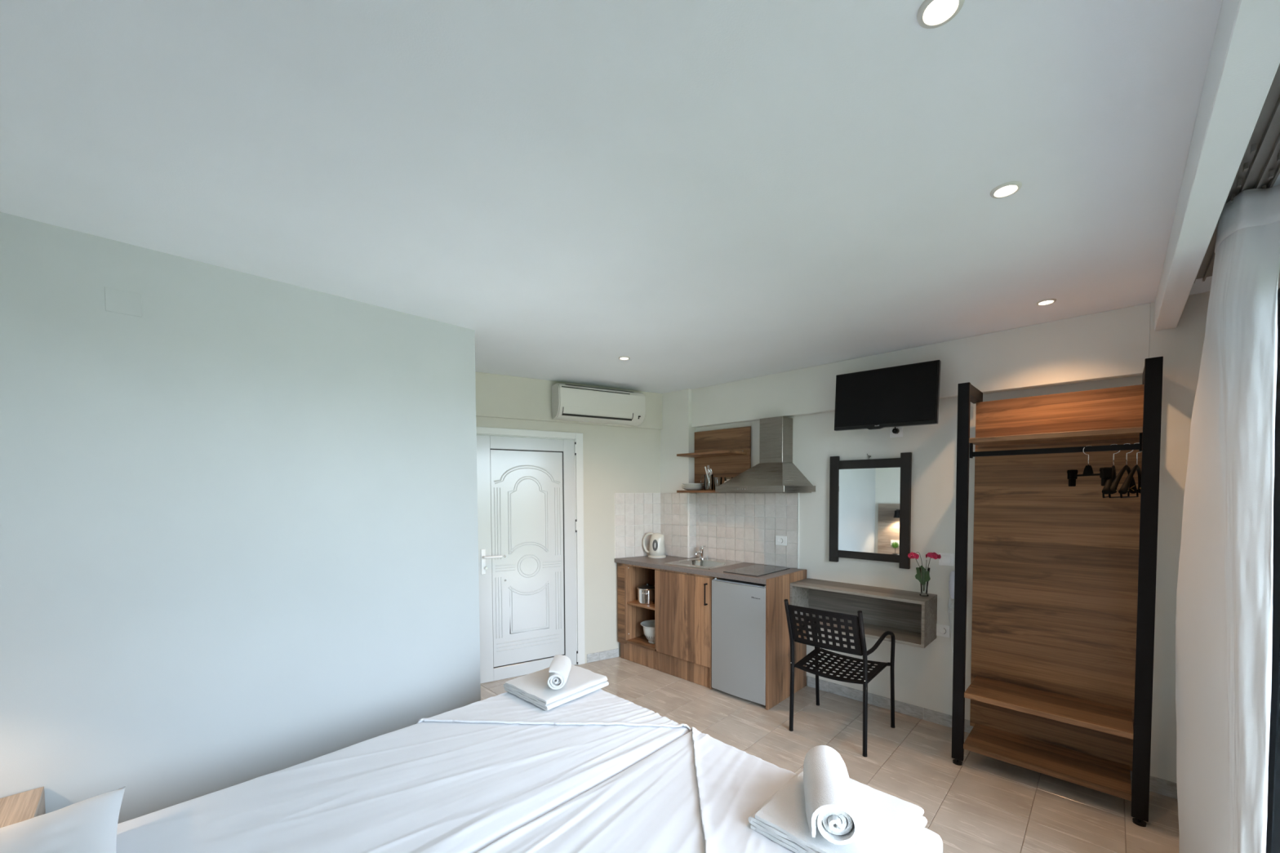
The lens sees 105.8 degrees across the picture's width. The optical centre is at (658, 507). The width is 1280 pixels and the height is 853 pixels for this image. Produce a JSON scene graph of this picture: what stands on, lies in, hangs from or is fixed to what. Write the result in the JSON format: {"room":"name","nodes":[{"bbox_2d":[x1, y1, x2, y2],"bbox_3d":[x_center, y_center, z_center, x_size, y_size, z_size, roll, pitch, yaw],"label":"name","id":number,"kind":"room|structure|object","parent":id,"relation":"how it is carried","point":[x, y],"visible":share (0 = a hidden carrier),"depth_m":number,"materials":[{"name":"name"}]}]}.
{"room":"studio apartment","nodes":[
{"label":"studio apartment","id":0,"kind":"room"},
{"bbox_2d":[0,212,480,823],"bbox_3d":[-2.336,0.225,2.487,1.400,2.464,2.255,2,3,43],"label":"wall","id":1,"kind":"structure","parent":0,"point":[238,530],"depth_m":1.99,"materials":[{"name":"white paint"}]},
{"bbox_2d":[104,286,142,317],"bbox_3d":[-1.989,-0.765,1.801,0.003,0.088,0.092,2,3,43],"label":"junction cover","id":2,"kind":"object","parent":1,"relation":"attached to","point":[117,300],"visible":1,"depth_m":1.80,"materials":[{"name":"white paint"}]},
{"bbox_2d":[475,416,660,663],"bbox_3d":[-0.913,0.162,4.201,2.500,2.464,0.140,-1,2,-31],"label":"wall","id":3,"kind":"structure","parent":0,"point":[616,460],"depth_m":4.38,"materials":[{"name":"beige paint"}]},
{"bbox_2d":[475,426,585,683],"bbox_3d":[-1.075,0.377,4.023,0.968,2.038,0.131,-1,2,-31],"label":"door","id":4,"kind":"structure","parent":3,"relation":"in","point":[531,482],"depth_m":4.02,"materials":[{"name":"white wood"}]},
{"bbox_2d":[475,371,662,429],"bbox_3d":[-0.870,-0.898,4.096,2.250,0.340,0.025,-1,2,-31],"label":"trim","id":5,"kind":"structure","parent":3,"relation":"attached to","point":[497,396],"depth_m":3.95,"materials":[{"name":"beige paint"}]},
{"bbox_2d":[551,382,645,426],"bbox_3d":[-0.504,-0.888,4.188,0.802,0.286,0.194,-1,2,-31],"label":"air conditioner","id":6,"kind":"object","parent":3,"relation":"attached to","point":[571,402],"visible":1,"depth_m":4.09,"materials":[{"name":"white plastic"}]},
{"bbox_2d":[564,383,633,392],"bbox_3d":[-0.495,-1.020,4.138,0.630,0.017,0.042,-1,2,-31],"label":"grille","id":7,"kind":"object","parent":6,"relation":"attached to","point":[566,385],"depth_m":4.09,"materials":[{"name":"grey plastic"}]},
{"bbox_2d":[586,648,618,662],"bbox_3d":[-0.503,1.342,4.396,0.315,0.080,0.012,-1,2,-31],"label":"baseboard","id":8,"kind":"structure","parent":3,"relation":"attached to","point":[597,656],"depth_m":4.39,"materials":[{"name":"tile"}]},
{"bbox_2d":[614,493,661,558],"bbox_3d":[-0.179,0.166,4.553,0.511,0.608,0.010,-1,2,-31],"label":"trim","id":9,"kind":"structure","parent":3,"relation":"attached to","point":[637,515],"depth_m":4.52,"materials":[{"name":"tile"}]},
{"bbox_2d":[0,0,1279,393],"bbox_3d":[-0.368,-1.064,2.192,4.820,0.120,4.650,2,3,43],"label":"ceiling","id":10,"kind":"structure","parent":0,"point":[700,193],"depth_m":1.35,"materials":[{"name":"white paint"}]},
{"bbox_2d":[618,356,630,359],"bbox_3d":[-0.239,-1.042,3.379,0.081,0.006,0.081,2,3,43],"label":"recessed light","id":11,"kind":"object","parent":10,"relation":"in","point":[620,357],"visible":1,"depth_m":3.37,"materials":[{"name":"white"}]},
{"bbox_2d":[916,0,964,28],"bbox_3d":[0.543,-0.961,0.933,0.081,0.006,0.081,2,3,43],"label":"recessed light","id":12,"kind":"object","parent":10,"relation":"in","point":[931,14],"visible":1,"depth_m":0.94,"materials":[{"name":"white plastic"}]},
{"bbox_2d":[990,181,1022,198],"bbox_3d":[1.075,-0.983,1.499,0.081,0.006,0.081,2,3,43],"label":"recessed light","id":13,"kind":"object","parent":10,"relation":"in","point":[1007,188],"visible":1,"depth_m":1.50,"materials":[{"name":"white plastic"}]},
{"bbox_2d":[1035,298,1056,305],"bbox_3d":[1.917,-1.016,2.395,0.081,0.006,0.081,2,3,43],"label":"recessed light","id":14,"kind":"object","parent":10,"relation":"in","point":[1047,301],"visible":1,"depth_m":2.39,"materials":[{"name":"white plastic"}]},
{"bbox_2d":[1154,0,1279,331],"bbox_3d":[1.032,-0.890,0.824,0.076,0.145,4.262,2,3,43],"label":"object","id":15,"kind":"structure","parent":10,"relation":"attached to","point":[1244,61],"depth_m":1.08,"materials":[{"name":"white paint"}]},
{"bbox_2d":[1194,63,1279,282],"bbox_3d":[1.353,-0.954,0.999,0.094,0.030,3.040,2,3,43],"label":"track","id":16,"kind":"object","parent":10,"relation":"attached to","point":[1260,166],"visible":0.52,"depth_m":1.35,"materials":[{"name":"grey metal"}]},
{"bbox_2d":[1175,184,1279,852],"bbox_3d":[2.020,0.230,1.737,0.195,2.407,0.661,2,3,43],"label":"curtain","id":17,"kind":"object","parent":16,"relation":"hanging from","point":[1224,616],"visible":1,"depth_m":1.58,"materials":[{"name":"white fabric"}]},
{"bbox_2d":[660,493,688,558],"bbox_3d":[0.139,0.165,4.562,0.368,0.608,0.011,2,3,43],"label":"trim","id":18,"kind":"structure","parent":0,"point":[674,507],"depth_m":4.54,"materials":[{"name":"tile"}]},
{"bbox_2d":[480,656,1179,852],"bbox_3d":[-0.358,1.514,2.281,4.820,0.120,4.650,2,3,43],"label":"floor","id":19,"kind":"structure","parent":0,"point":[984,804],"depth_m":2.64,"materials":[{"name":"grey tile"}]},
{"bbox_2d":[0,786,45,828],"bbox_3d":[-2.155,1.236,1.372,0.418,0.510,0.493,2,3,43],"label":"nightstand","id":20,"kind":"object","parent":19,"relation":"on","point":[22,806],"visible":0.6,"depth_m":1.58,"materials":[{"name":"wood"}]},
{"bbox_2d":[115,688,691,852],"bbox_3d":[-0.917,1.217,1.663,0.963,0.520,2.152,2,3,43],"label":"sheet","id":21,"kind":"object","parent":19,"relation":"on","point":[462,780],"visible":0.74,"depth_m":1.69,"materials":[{"name":"white fabric"}]},
{"bbox_2d":[0,786,125,852],"bbox_3d":[-1.538,0.910,1.068,0.744,0.168,0.503,2,3,41],"label":"pillow","id":22,"kind":"object","parent":21,"relation":"on","point":[90,825],"visible":1,"depth_m":1.26,"materials":[{"name":"white fabric"}]},
{"bbox_2d":[503,664,608,711],"bbox_3d":[-0.529,0.910,2.510,0.382,0.048,0.392,2,3,41],"label":"folded towel","id":23,"kind":"object","parent":21,"relation":"on","point":[534,688],"visible":0.79,"depth_m":2.43,"materials":[{"name":"white fabric"}]},
{"bbox_2d":[547,654,571,689],"bbox_3d":[-0.502,0.835,2.476,0.097,0.102,0.265,0,2,-4],"label":"rolled towel","id":24,"kind":"object","parent":23,"relation":"on","point":[560,666],"visible":1,"depth_m":2.38,"materials":[{"name":"white fabric"}]},
{"bbox_2d":[617,562,722,688],"bbox_3d":[0.180,0.943,4.241,1.065,0.879,0.545,2,3,43],"label":"base cabinet","id":25,"kind":"object","parent":19,"relation":"on","point":[681,611],"visible":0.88,"depth_m":4.00,"materials":[{"name":"brown wood"}]},
{"bbox_2d":[626,600,654,610],"bbox_3d":[-0.022,0.857,4.374,0.356,0.018,0.383,2,3,43],"label":"shelf","id":26,"kind":"object","parent":25,"relation":"attached to","point":[629,602],"depth_m":4.27,"materials":[{"name":"brown wood"}]},
{"bbox_2d":[625,635,656,651],"bbox_3d":[-0.025,1.202,4.382,0.390,0.018,0.395,2,3,43],"label":"shelf","id":27,"kind":"object","parent":25,"relation":"attached to","point":[641,642],"depth_m":4.31,"materials":[{"name":"brown wood"}]},
{"bbox_2d":[636,583,654,604],"bbox_3d":[-0.099,0.763,4.335,0.188,0.172,0.188,-1,2,-32],"label":"cooking pot","id":28,"kind":"object","parent":25,"relation":"on","point":[646,593],"visible":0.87,"depth_m":4.26,"materials":[{"name":"silver metal"}]},
{"bbox_2d":[640,619,654,644],"bbox_3d":[-0.032,1.113,4.312,0.256,0.164,0.256,2,3,43],"label":"bowl","id":29,"kind":"object","parent":25,"relation":"on","point":[648,625],"visible":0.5,"depth_m":4.26,"materials":[{"name":"white ceramic"}]},
{"bbox_2d":[614,555,803,584],"bbox_3d":[0.369,0.491,4.103,1.573,0.034,0.582,2,3,43],"label":"countertop","id":30,"kind":"structure","parent":25,"relation":"on","point":[659,563],"depth_m":3.88,"materials":[{"name":"grey stone"}]},
{"bbox_2d":[642,532,666,558],"bbox_3d":[-0.025,0.346,4.524,0.176,0.230,0.200,-2,2,-37],"label":"kettle","id":31,"kind":"object","parent":30,"relation":"on","point":[656,548],"visible":1,"depth_m":4.46,"materials":[{"name":"white plastic"}]},
{"bbox_2d":[694,545,705,559],"bbox_3d":[0.372,0.400,4.330,0.064,0.123,0.121,2,3,43],"label":"faucet","id":32,"kind":"object","parent":30,"relation":"on","point":[700,552],"visible":1,"depth_m":4.34,"materials":[{"name":"silver metal"}]},
{"bbox_2d":[699,546,704,559],"bbox_3d":[0.392,0.407,4.362,0.048,0.106,0.048,2,3,43],"label":"tap","id":33,"kind":"object","parent":32,"relation":"on","point":[701,549],"depth_m":4.34,"materials":[{"name":"silver metal"}]},
{"bbox_2d":[665,557,742,568],"bbox_3d":[0.386,0.541,4.134,0.480,0.146,0.487,2,3,43],"label":"sink","id":34,"kind":"object","parent":30,"relation":"in","point":[706,563],"visible":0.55,"depth_m":4.21,"materials":[{"name":"silver metal"}]},
{"bbox_2d":[723,564,790,577],"bbox_3d":[0.762,0.481,3.737,0.298,0.006,0.478,2,3,43],"label":"cooktop","id":35,"kind":"object","parent":30,"relation":"in","point":[757,570],"visible":1,"depth_m":3.71,"materials":[{"name":"glass"}]},
{"bbox_2d":[475,727,943,852],"bbox_3d":[-0.226,1.237,1.018,0.983,0.520,2.153,2,3,43],"label":"bed","id":36,"kind":"object","parent":19,"relation":"on","point":[699,793],"visible":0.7,"depth_m":1.55,"materials":[{"name":"white fabric"}]},
{"bbox_2d":[748,768,927,852],"bbox_3d":[0.543,0.940,1.467,0.398,0.052,0.383,2,3,43],"label":"folded towel","id":37,"kind":"object","parent":36,"relation":"on","point":[888,824],"visible":0.66,"depth_m":1.42,"materials":[{"name":"white fabric"}]},
{"bbox_2d":[803,745,859,845],"bbox_3d":[0.510,0.845,1.451,0.140,0.122,0.317,0,2,13],"label":"rolled towel","id":38,"kind":"object","parent":37,"relation":"on","point":[829,798],"visible":1,"depth_m":1.34,"materials":[{"name":"white fabric"}]},
{"bbox_2d":[711,577,765,706],"bbox_3d":[0.755,0.967,3.726,0.468,0.868,0.550,2,3,43],"label":"mini fridge","id":39,"kind":"object","parent":19,"relation":"on","point":[738,606],"visible":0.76,"depth_m":3.51,"materials":[{"name":"silver metal"}]},
{"bbox_2d":[765,569,806,710],"bbox_3d":[0.951,0.947,3.573,0.019,0.917,0.577,2,3,43],"label":"panel","id":40,"kind":"object","parent":19,"relation":"on","point":[778,588],"visible":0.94,"depth_m":3.47,"materials":[{"name":"brown wood"}]},
{"bbox_2d":[783,599,895,757],"bbox_3d":[1.136,0.993,3.063,0.533,0.860,0.598,2,3,41],"label":"armchair","id":41,"kind":"object","parent":19,"relation":"on","point":[857,622],"visible":1,"depth_m":2.94,"materials":[{"name":"black metal"}]},
{"bbox_2d":[951,356,1163,826],"bbox_3d":[2.056,0.380,2.558,0.779,2.112,0.400,2,3,43],"label":"wardrobe","id":42,"kind":"object","parent":19,"relation":"on","point":[1064,581],"visible":1,"depth_m":2.60,"materials":[{"name":"brown wood"}]},
{"bbox_2d":[963,723,1131,801],"bbox_3d":[2.045,1.326,2.575,0.668,0.028,0.330,2,3,43],"label":"shelf","id":43,"kind":"object","parent":42,"relation":"attached to","point":[1108,775],"depth_m":2.53,"materials":[{"name":"brown wood"}]},
{"bbox_2d":[964,675,1133,739],"bbox_3d":[2.044,1.037,2.565,0.668,0.028,0.330,2,3,43],"label":"shelf","id":44,"kind":"object","parent":42,"relation":"attached to","point":[1090,713],"depth_m":2.53,"materials":[{"name":"brown wood"}]},
{"bbox_2d":[968,426,1142,446],"bbox_3d":[2.041,-0.362,2.519,0.668,0.026,0.324,2,3,43],"label":"shelf","id":45,"kind":"object","parent":42,"relation":"attached to","point":[1133,434],"depth_m":2.47,"materials":[{"name":"brown wood"}]},
{"bbox_2d":[1066,444,1112,486],"bbox_3d":[2.068,-0.202,2.329,0.047,0.197,0.310,0,2,15],"label":"hanger","id":46,"kind":"object","parent":42,"relation":"hanging from","point":[1104,473],"visible":0.97,"depth_m":2.32,"materials":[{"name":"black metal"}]},
{"bbox_2d":[1102,444,1119,497],"bbox_3d":[2.131,-0.173,2.271,0.410,0.252,0.049,-2,3,-44],"label":"clothes hanger","id":47,"kind":"object","parent":42,"relation":"hanging from","point":[1106,490],"visible":0.75,"depth_m":2.17,"materials":[{"name":"black plastic"}]},
{"bbox_2d":[1108,443,1137,497],"bbox_3d":[2.164,-0.172,2.241,0.410,0.252,0.049,-2,2,-36],"label":"clothes hanger","id":48,"kind":"object","parent":42,"relation":"hanging from","point":[1132,488],"visible":0.87,"depth_m":2.21,"materials":[{"name":"black plastic"}]},
{"bbox_2d":[1118,442,1142,497],"bbox_3d":[2.188,-0.171,2.218,0.410,0.252,0.049,-2,2,-37],"label":"clothes hanger","id":49,"kind":"object","parent":42,"relation":"hanging from","point":[1124,488],"visible":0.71,"depth_m":2.17,"materials":[{"name":"black plastic"}]},
{"bbox_2d":[696,375,1142,720],"bbox_3d":[1.378,0.172,3.653,4.220,2.464,0.140,2,3,43],"label":"wall","id":50,"kind":"structure","parent":0,"point":[923,677],"depth_m":3.25,"materials":[{"name":"grey paint"}]},
{"bbox_2d":[660,388,696,493],"bbox_3d":[0.144,0.141,4.640,0.468,2.460,0.110,2,3,43],"label":"trim","id":51,"kind":"structure","parent":50,"relation":"attached to","point":[677,433],"depth_m":4.52,"materials":[{"name":"grey paint"}]},
{"bbox_2d":[688,493,696,558],"bbox_3d":[0.317,0.167,4.475,0.010,0.608,0.106,2,3,43],"label":"trim","id":52,"kind":"structure","parent":50,"relation":"attached to","point":[692,496],"depth_m":4.46,"materials":[{"name":"tile"}]},
{"bbox_2d":[676,426,751,493],"bbox_3d":[0.470,-0.409,4.187,0.597,0.557,0.267,2,3,43],"label":"wall rack","id":53,"kind":"object","parent":50,"relation":"attached to","point":[726,451],"visible":0.79,"depth_m":4.25,"materials":[{"name":"brown wood"}]},
{"bbox_2d":[681,487,703,490],"bbox_3d":[0.309,-0.167,4.322,0.200,0.024,0.200,2,3,43],"label":"plate","id":54,"kind":"object","parent":53,"relation":"on","point":[685,488],"visible":0.93,"depth_m":4.25,"materials":[{"name":"white ceramic"}]},
{"bbox_2d":[682,485,703,487],"bbox_3d":[0.309,-0.185,4.322,0.200,0.024,0.200,2,3,43],"label":"plate","id":55,"kind":"object","parent":54,"relation":"on","point":[682,486],"visible":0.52,"depth_m":4.25,"materials":[{"name":"white ceramic"}]},
{"bbox_2d":[681,483,704,485],"bbox_3d":[0.309,-0.204,4.321,0.200,0.024,0.200,2,3,43],"label":"plate","id":56,"kind":"object","parent":55,"relation":"on","point":[685,484],"visible":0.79,"depth_m":4.25,"materials":[{"name":"white ceramic"}]},
{"bbox_2d":[676,490,719,493],"bbox_3d":[0.454,-0.141,4.200,0.567,0.021,0.250,2,3,43],"label":"shelf","id":57,"kind":"object","parent":53,"relation":"attached to","point":[677,491],"depth_m":4.15,"materials":[{"name":"brown wood"}]},
{"bbox_2d":[700,474,713,490],"bbox_3d":[0.422,-0.219,4.199,0.110,0.135,0.082,0,2,-5],"label":"glass jug","id":58,"kind":"object","parent":53,"relation":"on","point":[704,487],"visible":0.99,"depth_m":4.18,"materials":[{"name":"clear glass"}]},
{"bbox_2d":[704,466,711,488],"bbox_3d":[0.428,-0.260,4.207,0.061,0.197,0.013,1,2,29],"label":"knife","id":59,"kind":"object","parent":58,"relation":"in","point":[704,467],"visible":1,"depth_m":4.21,"materials":[{"name":"silver metal"}]},
{"bbox_2d":[676,450,746,457],"bbox_3d":[0.453,-0.463,4.189,0.567,0.020,0.250,2,3,43],"label":"shelf","id":60,"kind":"object","parent":53,"relation":"attached to","point":[719,454],"depth_m":4.15,"materials":[{"name":"brown wood"}]},
{"bbox_2d":[713,477,722,490],"bbox_3d":[0.505,-0.204,4.116,0.072,0.110,0.072,2,3,43],"label":"drinking glass","id":61,"kind":"object","parent":53,"relation":"on","point":[713,477],"visible":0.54,"depth_m":4.10,"materials":[{"name":"clear glass"}]},
{"bbox_2d":[696,493,797,568],"bbox_3d":[0.725,0.176,4.163,1.032,0.608,0.011,2,3,43],"label":"trim","id":62,"kind":"structure","parent":50,"relation":"attached to","point":[742,527],"depth_m":4.12,"materials":[{"name":"tile"}]},
{"bbox_2d":[715,416,815,493],"bbox_3d":[0.820,-0.407,3.720,0.589,0.586,0.492,2,3,43],"label":"range hood","id":63,"kind":"object","parent":50,"relation":"attached to","point":[775,472],"visible":1,"depth_m":3.72,"materials":[{"name":"silver metal"}]},
{"bbox_2d":[775,535,786,546],"bbox_3d":[0.987,0.265,3.904,0.098,0.078,0.014,2,3,43],"label":"wall socket","id":64,"kind":"object","parent":50,"relation":"attached to","point":[780,540],"visible":1,"depth_m":3.90,"materials":[{"name":"white plastic"}]},
{"bbox_2d":[797,493,799,568],"bbox_3d":[1.100,0.182,3.810,0.006,0.598,0.012,2,3,43],"label":"trim","id":65,"kind":"structure","parent":50,"relation":"attached to","point":[797,493],"depth_m":3.81,"materials":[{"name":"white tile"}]},
{"bbox_2d":[790,577,937,648],"bbox_3d":[1.394,0.704,3.366,0.899,0.286,0.284,2,3,43],"label":"desk","id":66,"kind":"object","parent":50,"relation":"attached to","point":[912,617],"visible":0.82,"depth_m":3.34,"materials":[{"name":"grey wood"}]},
{"bbox_2d":[919,567,929,596],"bbox_3d":[1.709,0.478,3.114,0.064,0.182,0.064,2,3,43],"label":"glass vase","id":67,"kind":"object","parent":66,"relation":"on","point":[919,567],"visible":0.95,"depth_m":3.11,"materials":[{"name":"clear glass"}]},
{"bbox_2d":[907,551,925,591],"bbox_3d":[1.678,0.413,3.143,0.112,0.251,0.060,2,3,43],"label":"geranium","id":68,"kind":"object","parent":67,"relation":"in","point":[913,555],"visible":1,"depth_m":3.13,"materials":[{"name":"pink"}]},
{"bbox_2d":[915,552,941,591],"bbox_3d":[1.722,0.411,3.091,0.142,0.258,0.069,2,3,43],"label":"geranium","id":69,"kind":"object","parent":67,"relation":"in","point":[925,575],"visible":1,"depth_m":3.09,"materials":[{"name":"green plant"}]},
{"bbox_2d":[829,452,911,568],"bbox_3d":[1.484,0.013,3.426,0.558,0.791,0.034,1,2,43],"label":"wall mirror","id":70,"kind":"object","parent":50,"relation":"attached to","point":[870,500],"visible":1,"depth_m":3.40,"materials":[{"name":"black wood"}]},
{"bbox_2d":[837,467,900,555],"bbox_3d":[1.481,0.020,3.423,0.433,0.599,0.006,1,2,43],"label":"mirror glass","id":71,"kind":"object","parent":70,"relation":"on","point":[868,499],"depth_m":3.42,"materials":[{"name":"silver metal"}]},
{"bbox_2d":[834,360,941,431],"bbox_3d":[1.532,-0.721,3.233,0.649,0.400,0.206,2,3,43],"label":"television","id":72,"kind":"object","parent":50,"relation":"attached to","point":[904,395],"visible":1,"depth_m":3.14,"materials":[{"name":"black plastic"}]},
{"bbox_2d":[889,426,902,437],"bbox_3d":[1.619,-0.521,3.295,0.082,0.082,0.014,2,3,43],"label":"wall socket","id":73,"kind":"object","parent":50,"relation":"attached to","point":[900,433],"visible":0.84,"depth_m":3.29,"materials":[{"name":"white plastic"}]},
{"bbox_2d":[892,426,898,434],"bbox_3d":[1.599,-0.562,3.277,0.042,0.120,0.046,2,3,43],"label":"plug","id":74,"kind":"object","parent":73,"relation":"attached to","point":[895,430],"visible":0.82,"depth_m":3.27,"materials":[{"name":"black plastic"}]},
{"bbox_2d":[691,302,1151,427],"bbox_3d":[1.401,-0.881,3.450,2.950,0.345,0.068,2,3,43],"label":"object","id":75,"kind":"structure","parent":50,"relation":"attached to","point":[1114,344],"depth_m":2.88,"materials":[{"name":"grey paint"}]},
{"bbox_2d":[936,623,950,637],"bbox_3d":[1.841,0.797,3.136,0.078,0.078,0.014,2,3,43],"label":"wall socket","id":76,"kind":"object","parent":50,"relation":"attached to","point":[942,630],"visible":1,"depth_m":3.13,"materials":[{"name":"white plastic"}]},
{"bbox_2d":[938,552,954,566],"bbox_3d":[1.850,0.332,3.111,0.086,0.080,0.012,2,3,43],"label":"wall switch","id":77,"kind":"object","parent":50,"relation":"attached to","point":[946,559],"visible":0.97,"depth_m":3.11,"materials":[{"name":"white plastic"}]},
{"bbox_2d":[947,570,968,653],"bbox_3d":[1.874,0.673,3.042,0.112,0.557,0.098,2,3,43],"label":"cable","id":78,"kind":"object","parent":50,"relation":"attached to","point":[951,583],"visible":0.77,"depth_m":3.03,"materials":[{"name":"grey plastic"}]},
{"bbox_2d":[807,675,1132,780],"bbox_3d":[1.834,1.376,3.165,1.834,0.080,0.012,2,3,43],"label":"baseboard","id":79,"kind":"structure","parent":50,"relation":"attached to","point":[940,718],"depth_m":3.37,"materials":[{"name":"tile"}]},
{"bbox_2d":[1149,775,1177,799],"bbox_3d":[2.570,1.400,2.382,0.311,0.080,0.012,2,3,43],"label":"baseboard","id":80,"kind":"object","parent":50,"relation":"attached to","point":[1157,785],"depth_m":2.42,"materials":[{"name":"tile"}]},
{"bbox_2d":[1149,291,1209,782],"bbox_3d":[2.593,0.210,2.370,0.312,2.460,0.068,2,3,43],"label":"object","id":81,"kind":"structure","parent":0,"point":[1181,347],"depth_m":2.39,"materials":[{"name":"grey paint"}]},
{"bbox_2d":[1277,268,1279,289],"bbox_3d":[1.318,0.275,0.646,0.190,2.464,4.330,2,3,43],"label":"wall","id":82,"kind":"structure","parent":0,"point":[1278,284],"depth_m":1.78,"materials":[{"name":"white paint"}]},
{"bbox_2d":[1266,288,1279,852],"bbox_3d":[2.188,0.353,1.736,0.030,2.220,0.535,2,3,43],"label":"window","id":83,"kind":"structure","parent":82,"relation":"in","point":[1273,835],"depth_m":1.60,"materials":[{"name":"grey metal"}]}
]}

